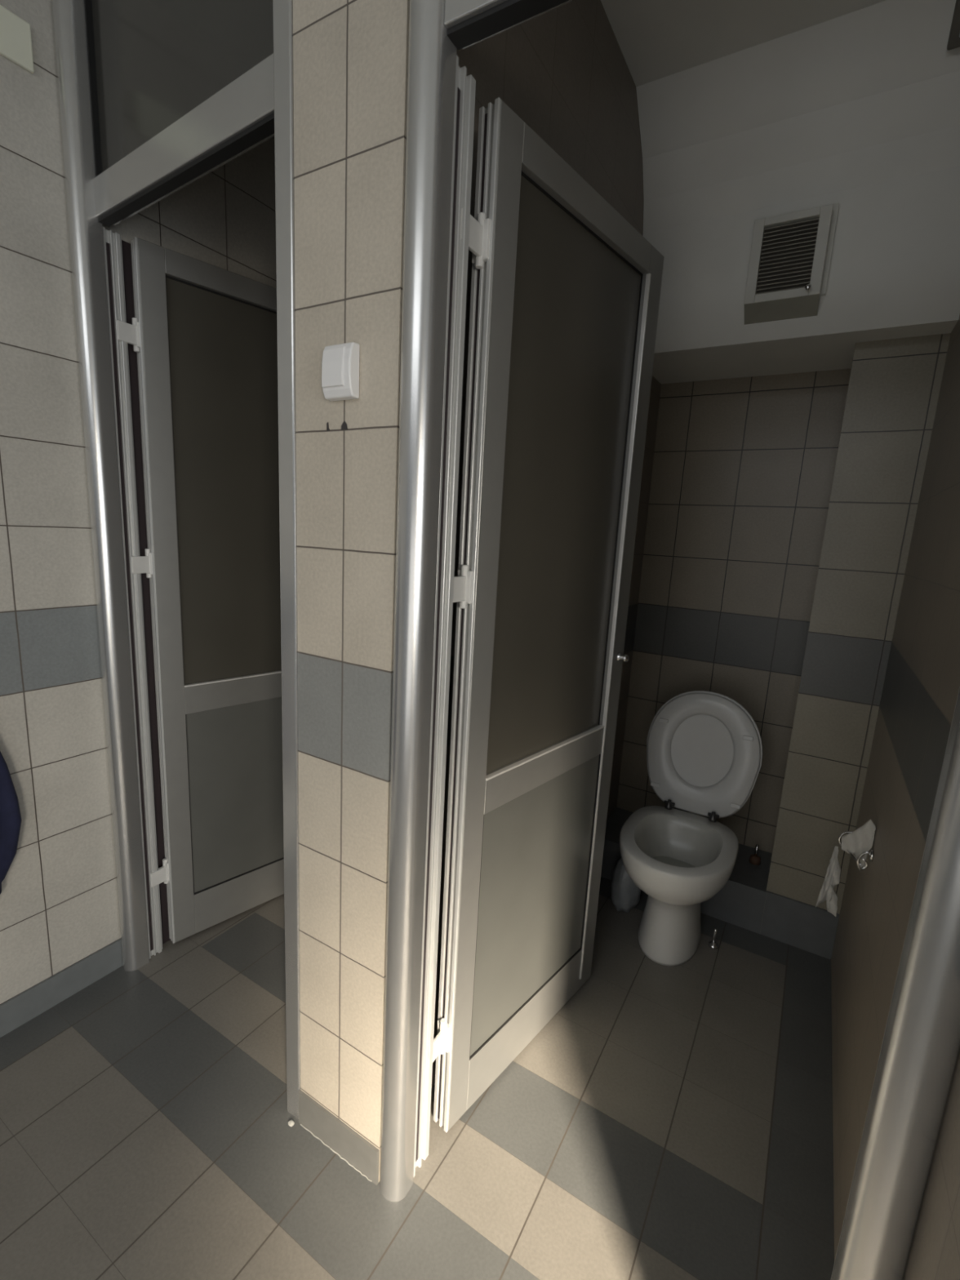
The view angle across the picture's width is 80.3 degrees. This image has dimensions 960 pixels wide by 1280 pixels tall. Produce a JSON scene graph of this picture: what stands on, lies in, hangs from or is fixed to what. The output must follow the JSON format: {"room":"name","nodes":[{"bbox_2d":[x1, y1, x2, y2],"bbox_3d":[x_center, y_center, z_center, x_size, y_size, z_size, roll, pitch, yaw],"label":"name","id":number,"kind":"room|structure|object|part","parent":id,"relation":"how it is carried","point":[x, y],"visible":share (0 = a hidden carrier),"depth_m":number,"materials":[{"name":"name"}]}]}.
{"room":"public restroom","nodes":[
{"label":"public restroom","id":0,"kind":"room"},
{"bbox_2d":[0,0,276,1004],"bbox_3d":[-1.289,-0.235,1.118,0.116,2.570,4.350,9,12,30],"label":"wall","id":1,"kind":"structure","parent":0,"point":[59,900],"depth_m":1.42,"materials":[{"name":"tile"}]},
{"bbox_2d":[0,4,34,73],"bbox_3d":[-1.045,-1.264,1.119,0.010,0.090,0.278,9,12,30],"label":"wall plate","id":2,"kind":"object","parent":1,"relation":"attached to","point":[15,40],"visible":1,"depth_m":1.21,"materials":[{"name":"white plastic"}]},
{"bbox_2d":[0,938,123,1037],"bbox_3d":[-1.741,1.105,0.598,0.007,0.087,2.645,9,12,30],"label":"baseboard","id":3,"kind":"structure","parent":1,"relation":"attached to","point":[19,1010],"depth_m":1.56,"materials":[{"name":"grey tile"}]},
{"bbox_2d":[52,0,300,1119],"bbox_3d":[-0.475,-0.280,1.587,0.796,2.570,0.802,9,12,30],"label":"door","id":4,"kind":"structure","parent":1,"relation":"in","point":[187,364],"depth_m":1.54,"materials":[{"name":"metal"}]},
{"bbox_3d":[-0.972,-0.286,1.474,0.056,2.570,0.058,9,12,30],"label":"frame post","id":5,"kind":"part","parent":4,"relation":"part of","materials":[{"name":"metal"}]},
{"bbox_3d":[-0.591,-1.234,1.105,0.700,0.432,0.006,10,13,34],"label":"transom glass","id":6,"kind":"part","parent":4,"relation":"part of","materials":[{"name":"grey glass"}]},
{"bbox_3d":[-0.680,-0.436,1.776,0.007,1.107,0.516,13,15,42],"label":"panel","id":7,"kind":"part","parent":4,"relation":"part of","materials":[{"name":"grey glass"}]},
{"bbox_3d":[-0.725,0.489,1.948,0.019,0.600,0.516,13,15,42],"label":"panel","id":8,"kind":"part","parent":4,"relation":"part of","materials":[{"name":"grey plastic"}]},
{"bbox_3d":[-0.343,-0.178,1.086,0.042,2.570,0.064,9,12,30],"label":"frame post","id":9,"kind":"part","parent":4,"relation":"part of","materials":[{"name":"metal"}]},
{"bbox_3d":[-1.210,-0.237,1.075,0.060,0.038,0.036,9,12,30],"label":"coat hook","id":10,"kind":"object","parent":1,"relation":"attached to","visible":0},
{"bbox_2d":[0,751,22,893],"bbox_3d":[-1.230,0.218,1.145,0.070,0.892,0.475,9,12,30],"label":"jacket","id":11,"kind":"object","parent":10,"relation":"hanging from","point":[11,820],"visible":1,"depth_m":1.36,"materials":[{"name":"blue fabric"}]},
{"bbox_2d":[293,0,409,1182],"bbox_3d":[-0.215,-0.162,1.036,0.230,2.570,0.101,9,12,30],"label":"wall","id":12,"kind":"structure","parent":0,"point":[350,57],"depth_m":0.98,"materials":[{"name":"tile"}]},
{"bbox_2d":[298,1089,379,1185],"bbox_3d":[-0.307,1.065,1.224,0.230,0.083,0.006,9,12,30],"label":"baseboard","id":13,"kind":"structure","parent":12,"relation":"attached to","point":[359,1153],"depth_m":1.22,"materials":[{"name":"grey tile"}]},
{"bbox_2d":[321,342,359,401],"bbox_3d":[-0.228,-0.437,0.927,0.064,0.084,0.026,9,12,30],"label":"light switch","id":14,"kind":"object","parent":12,"relation":"attached to","point":[340,362],"visible":1,"depth_m":0.92,"materials":[{"name":"white plastic"}]},
{"bbox_2d":[0,876,834,1279],"bbox_3d":[0.136,1.301,0.493,3.650,0.060,4.350,9,12,30],"label":"floor","id":15,"kind":"structure","parent":0,"point":[666,1122],"depth_m":1.26,"materials":[{"name":"tile"}]},
{"bbox_2d":[288,1120,294,1126],"bbox_3d":[-0.425,1.086,1.281,0.015,0.008,0.013,9,12,30],"label":"crumb","id":16,"kind":"object","parent":15,"relation":"on","point":[291,1122],"visible":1,"depth_m":1.28,"materials":[{"name":"white"}]},
{"bbox_2d":[300,1124,371,1181],"bbox_3d":[-0.314,1.105,1.230,0.210,0.002,0.004,9,12,30],"label":"strip","id":17,"kind":"structure","parent":15,"relation":"on","point":[300,1124],"depth_m":1.23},
{"bbox_2d":[611,857,640,913],"bbox_3d":[0.544,0.880,2.097,0.104,0.210,0.141,9,12,30],"label":"plastic bag","id":18,"kind":"object","parent":15,"relation":"on","point":[625,895],"visible":0.56,"depth_m":2.06,"materials":[{"name":"grey plastic"}]},
{"bbox_2d":[600,807,772,933],"bbox_3d":[0.793,0.886,2.260,0.626,0.163,0.296,9,12,30],"label":"ledge","id":19,"kind":"object","parent":15,"relation":"on","point":[740,903],"visible":0.29,"depth_m":2.06,"materials":[{"name":"grey tile"}]},
{"bbox_2d":[749,844,760,865],"bbox_3d":[1.037,0.803,2.140,0.040,0.072,0.040,9,12,30],"label":"pipe stub","id":20,"kind":"object","parent":19,"relation":"on","point":[755,860],"visible":1,"depth_m":2.13,"materials":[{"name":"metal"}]},
{"bbox_3d":[1.038,0.792,2.138,0.010,0.050,0.010,9,12,30],"label":"stem","id":21,"kind":"part","parent":20,"relation":"part of","materials":[{"name":"silver metal"}]},
{"bbox_2d":[619,690,762,966],"bbox_3d":[0.721,0.604,1.965,0.384,0.820,0.779,9,12,30],"label":"toilet","id":22,"kind":"object","parent":15,"relation":"on","point":[704,748],"visible":1,"depth_m":1.94,"materials":[{"name":"white ceramic"}]},
{"bbox_3d":[0.620,0.832,1.857,0.348,0.402,0.430,9,12,30],"label":"bowl","id":23,"kind":"part","parent":22,"relation":"part of","materials":[{"name":"white ceramic"}]},
{"bbox_3d":[0.786,0.396,2.020,0.384,0.427,0.103,9,12,30],"label":"lid","id":24,"kind":"part","parent":22,"relation":"part of","materials":[{"name":"white plastic"}]},
{"bbox_2d":[708,928,718,949],"bbox_3d":[0.789,1.001,1.917,0.032,0.066,0.032,9,12,30],"label":"valve","id":25,"kind":"object","parent":15,"relation":"on","point":[713,944],"visible":1,"depth_m":1.91,"materials":[{"name":"silver metal"}]},
{"bbox_3d":[0.789,0.995,1.916,0.013,0.054,0.012,9,12,30],"label":"stem","id":26,"kind":"part","parent":25,"relation":"part of","materials":[{"name":"silver metal"}]},
{"bbox_2d":[431,0,661,1087],"bbox_3d":[0.232,-0.279,1.780,0.185,2.570,1.650,9,12,30],"label":"wall partition","id":27,"kind":"structure","parent":0,"point":[563,70],"depth_m":1.31,"materials":[{"name":"grey metal"}]},
{"bbox_2d":[616,368,851,853],"bbox_3d":[0.951,-0.009,2.279,0.625,1.930,0.137,9,12,30],"label":"wall","id":28,"kind":"structure","parent":0,"point":[744,468],"depth_m":2.15,"materials":[{"name":"tile"}]},
{"bbox_2d":[600,0,886,86],"bbox_3d":[0.275,-1.284,0.001,3.650,0.070,4.350,9,12,30],"label":"ceiling","id":29,"kind":"structure","parent":0,"point":[656,39],"depth_m":1.39,"materials":[{"name":"white paint"}]},
{"bbox_2d":[635,0,959,383],"bbox_3d":[0.962,-1.212,1.741,0.840,0.648,0.715,9,12,30],"label":"wall","id":30,"kind":"structure","parent":0,"point":[859,110],"depth_m":1.52,"materials":[{"name":"white paint"}]},
{"bbox_2d":[743,202,839,324],"bbox_3d":[0.859,-1.050,1.585,0.202,0.273,0.065,9,12,30],"label":"air vent","id":31,"kind":"object","parent":30,"relation":"in","point":[791,253],"visible":1,"depth_m":1.58,"materials":[{"name":"beige plastic"}]},
{"bbox_2d":[755,217,819,294],"bbox_3d":[0.852,-1.063,1.583,0.135,0.173,0.011,9,12,30],"label":"grille","id":32,"kind":"object","parent":31,"relation":"attached to","point":[787,250],"depth_m":1.58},
{"bbox_3d":[0.874,-1.078,1.602,0.202,0.223,0.013,9,12,30],"label":"plate","id":33,"kind":"part","parent":31,"relation":"part of","materials":[{"name":"beige plastic"}]},
{"bbox_3d":[0.893,-0.960,1.551,0.016,0.016,0.019,9,12,30],"label":"knob","id":34,"kind":"part","parent":31,"relation":"part of","materials":[{"name":"silver metal"}]},
{"bbox_2d":[946,0,959,49],"bbox_3d":[1.104,-1.381,1.256,0.100,0.079,0.076,9,12,30],"label":"wall fitting","id":35,"kind":"object","parent":30,"relation":"attached to","point":[953,42],"visible":1,"depth_m":1.28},
{"bbox_2d":[760,333,951,931],"bbox_3d":[1.237,0.069,1.947,0.222,1.930,0.425,9,12,30],"label":"wall column","id":36,"kind":"structure","parent":0,"point":[894,387],"depth_m":1.73,"materials":[{"name":"tile"}]},
{"bbox_2d":[760,890,839,959],"bbox_3d":[1.078,0.964,1.929,0.214,0.165,0.008,9,12,30],"label":"baseboard","id":37,"kind":"structure","parent":36,"relation":"attached to","point":[810,928],"depth_m":1.92,"materials":[{"name":"grey tile"}]},
{"bbox_2d":[831,314,959,1279],"bbox_3d":[0.997,-0.115,1.134,0.135,2.570,2.000,9,12,30],"label":"wall","id":38,"kind":"structure","parent":0,"point":[922,684],"depth_m":1.18,"materials":[{"name":"tile"}]},
{"bbox_2d":[380,0,959,1279],"bbox_3d":[0.399,-0.137,1.079,0.840,2.570,0.825,9,12,30],"label":"door","id":39,"kind":"structure","parent":38,"relation":"in","point":[566,291],"depth_m":1.09,"materials":[{"name":"metal"}]},
{"bbox_3d":[-0.109,-0.136,0.931,0.060,2.570,0.051,9,12,30],"label":"frame post","id":40,"kind":"part","parent":39,"relation":"part of","materials":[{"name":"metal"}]},
{"bbox_3d":[0.141,0.630,1.434,0.026,0.605,0.494,12,14,39],"label":"panel","id":41,"kind":"part","parent":39,"relation":"part of","materials":[{"name":"grey plastic"}]},
{"bbox_3d":[0.186,-0.290,1.262,0.014,1.110,0.494,12,14,39],"label":"panel","id":42,"kind":"part","parent":39,"relation":"part of","materials":[{"name":"grey glass"}]},
{"bbox_3d":[0.383,0.048,1.524,0.028,0.026,0.026,12,14,39],"label":"handle","id":43,"kind":"part","parent":39,"relation":"part of","materials":[{"name":"silver metal"}]},
{"bbox_3d":[0.533,-0.030,0.557,0.061,2.570,0.051,9,12,30],"label":"frame post","id":44,"kind":"part","parent":39,"relation":"part of","materials":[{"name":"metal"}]},
{"bbox_2d":[838,831,874,871],"bbox_3d":[0.961,0.536,1.462,0.068,0.062,0.128,9,12,30],"label":"paper holder","id":45,"kind":"object","parent":38,"relation":"attached to","point":[871,854],"visible":0.73,"depth_m":1.41,"materials":[{"name":"silver metal"}]},
{"bbox_2d":[815,845,840,916],"bbox_3d":[0.952,0.654,1.544,0.054,0.203,0.009,6,11,13],"label":"toilet paper","id":46,"kind":"object","parent":45,"relation":"hanging from","point":[827,893],"visible":1,"depth_m":1.55,"materials":[{"name":"white paper"}]},
{"bbox_3d":[0.986,0.531,1.507,0.065,0.058,0.010,9,12,30],"label":"arm","id":47,"kind":"part","parent":45,"relation":"part of","materials":[{"name":"silver metal"}]},
{"bbox_3d":[0.956,0.550,1.467,0.006,0.006,0.107,5,11,9],"label":"rod","id":48,"kind":"part","parent":45,"relation":"part of","materials":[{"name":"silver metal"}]},
{"bbox_2d":[841,819,875,871],"bbox_3d":[0.965,0.511,1.458,0.008,0.138,0.086,0,11,-16],"label":"toilet paper","id":49,"kind":"object","parent":45,"relation":"on","point":[861,840],"visible":0.86,"depth_m":1.45,"materials":[{"name":"white paper"}]},
{"bbox_3d":[0.951,0.547,1.412,0.028,0.058,0.010,9,12,30],"label":"arm","id":50,"kind":"part","parent":45,"relation":"part of","materials":[{"name":"silver metal"}]}
]}

